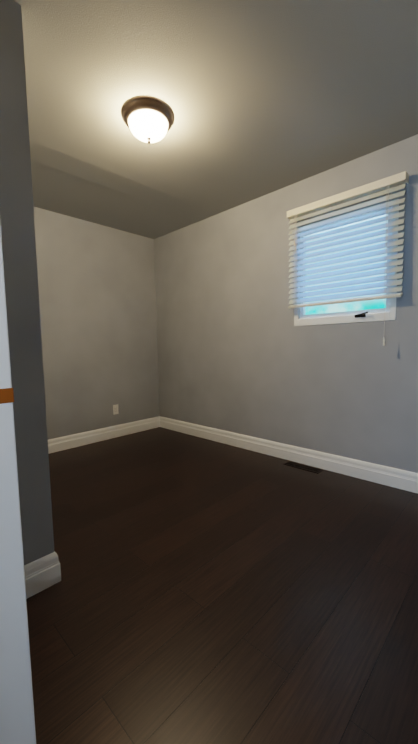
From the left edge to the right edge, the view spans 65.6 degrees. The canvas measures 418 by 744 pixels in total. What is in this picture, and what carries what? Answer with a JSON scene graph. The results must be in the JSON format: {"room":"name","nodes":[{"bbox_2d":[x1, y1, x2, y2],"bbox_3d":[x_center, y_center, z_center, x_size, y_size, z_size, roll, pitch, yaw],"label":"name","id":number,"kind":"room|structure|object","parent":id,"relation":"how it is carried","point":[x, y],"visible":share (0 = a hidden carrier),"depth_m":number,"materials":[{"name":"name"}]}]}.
{"room":"empty bedroom","nodes":[
{"label":"empty bedroom","id":0,"kind":"room"},
{"bbox_2d":[0,0,53,564],"bbox_3d":[-1.605,-0.275,1.893,1.950,2.440,0.499,3,6,44],"label":"wall","id":1,"kind":"structure","parent":0,"point":[21,283],"depth_m":1.35,"materials":[{"name":"grey paint"}]},
{"bbox_2d":[24,553,55,598],"bbox_3d":[-0.825,0.907,1.357,0.016,0.142,0.300,3,6,44],"label":"baseboard","id":2,"kind":"structure","parent":1,"relation":"attached to","point":[43,573],"depth_m":1.43,"materials":[{"name":"white wood"}]},
{"bbox_2d":[52,551,60,582],"bbox_3d":[-1.391,0.853,2.159,1.946,0.142,0.016,3,6,44],"label":"baseboard","id":3,"kind":"structure","parent":1,"relation":"attached to","point":[56,567],"depth_m":1.48,"materials":[{"name":"white wood"}]},
{"bbox_2d":[34,207,159,439],"bbox_3d":[-2.137,-0.342,2.845,0.140,2.440,4.340,3,6,44],"label":"wall","id":4,"kind":"structure","parent":0,"point":[97,294],"depth_m":3.63,"materials":[{"name":"grey paint"}]},
{"bbox_2d":[48,416,159,453],"bbox_3d":[-1.391,0.738,3.577,0.016,0.142,2.071,3,6,44],"label":"baseboard","id":5,"kind":"structure","parent":4,"relation":"attached to","point":[84,438],"depth_m":3.72,"materials":[{"name":"white wood"}]},
{"bbox_2d":[113,404,118,414],"bbox_3d":[-1.109,0.446,3.859,0.009,0.116,0.070,3,6,44],"label":"electrical outlet","id":6,"kind":"object","parent":4,"relation":"attached to","point":[115,409],"visible":1,"depth_m":3.85,"materials":[{"name":"white plastic"}]},
{"bbox_2d":[13,0,417,238],"bbox_3d":[-0.513,-1.510,1.163,4.710,0.102,4.340,3,6,44],"label":"ceiling","id":7,"kind":"structure","parent":0,"point":[260,98],"depth_m":1.79,"materials":[{"name":"grey paint"}]},
{"bbox_2d":[121,96,174,143],"bbox_3d":[-0.360,-1.446,1.934,0.314,0.161,0.314,3,6,44],"label":"light fixture","id":8,"kind":"object","parent":7,"relation":"hanging from","point":[148,119],"visible":1,"depth_m":1.85,"materials":[{"name":"white glass"}]},
{"bbox_2d":[27,427,417,743],"bbox_3d":[-0.464,1.020,1.368,4.710,0.100,4.340,3,6,44],"label":"floor","id":9,"kind":"structure","parent":0,"point":[204,591],"depth_m":1.35,"materials":[{"name":"brown laminate"}]},
{"bbox_2d":[284,461,322,473],"bbox_3d":[0.815,0.825,2.819,0.325,0.005,0.098,3,6,44],"label":"floor vent","id":10,"kind":"object","parent":9,"relation":"in","point":[304,467],"visible":1,"depth_m":2.81,"materials":[{"name":"brown metal"}]},
{"bbox_2d":[154,134,417,472],"bbox_3d":[0.965,-0.396,2.774,4.430,2.440,0.140,3,6,44],"label":"wall","id":11,"kind":"structure","parent":0,"point":[239,352],"depth_m":2.97,"materials":[{"name":"grey paint"}]},
{"bbox_2d":[160,416,417,493],"bbox_3d":[0.933,0.755,2.810,4.430,0.142,0.017,3,6,44],"label":"baseboard","id":12,"kind":"structure","parent":11,"relation":"attached to","point":[385,475],"depth_m":2.86,"materials":[{"name":"white wood"}]},
{"bbox_2d":[294,199,398,325],"bbox_3d":[1.047,-0.805,2.575,0.804,0.835,0.154,3,6,44],"label":"window","id":13,"kind":"structure","parent":11,"relation":"in","point":[301,318],"depth_m":2.54,"materials":[{"name":"white plastic"}]},
{"bbox_2d":[287,171,408,345],"bbox_3d":[1.015,-0.775,2.517,0.887,1.148,0.104,3,6,44],"label":"window blind","id":14,"kind":"object","parent":13,"relation":"attached to","point":[401,179],"visible":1,"depth_m":2.44,"materials":[{"name":"beige plastic"}]},
{"bbox_3d":[-0.131,-0.169,0.234,2.480,2.440,0.140,3,6,44],"label":"wall","id":15,"kind":"structure","parent":0,"visible":0},
{"bbox_2d":[0,222,35,743],"bbox_3d":[-0.127,0.000,0.247,0.952,2.102,0.168,3,6,44],"label":"door frame","id":16,"kind":"structure","parent":15,"relation":"attached to","point":[17,721],"depth_m":0.59,"materials":[{"name":"white wood"}]},
{"label":"outside","id":17,"kind":"structure","parent":0,"visible":0},
{"bbox_2d":[306,220,387,314],"bbox_3d":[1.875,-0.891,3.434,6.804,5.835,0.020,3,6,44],"label":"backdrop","id":18,"kind":"structure","parent":17,"point":[371,303],"depth_m":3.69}
]}

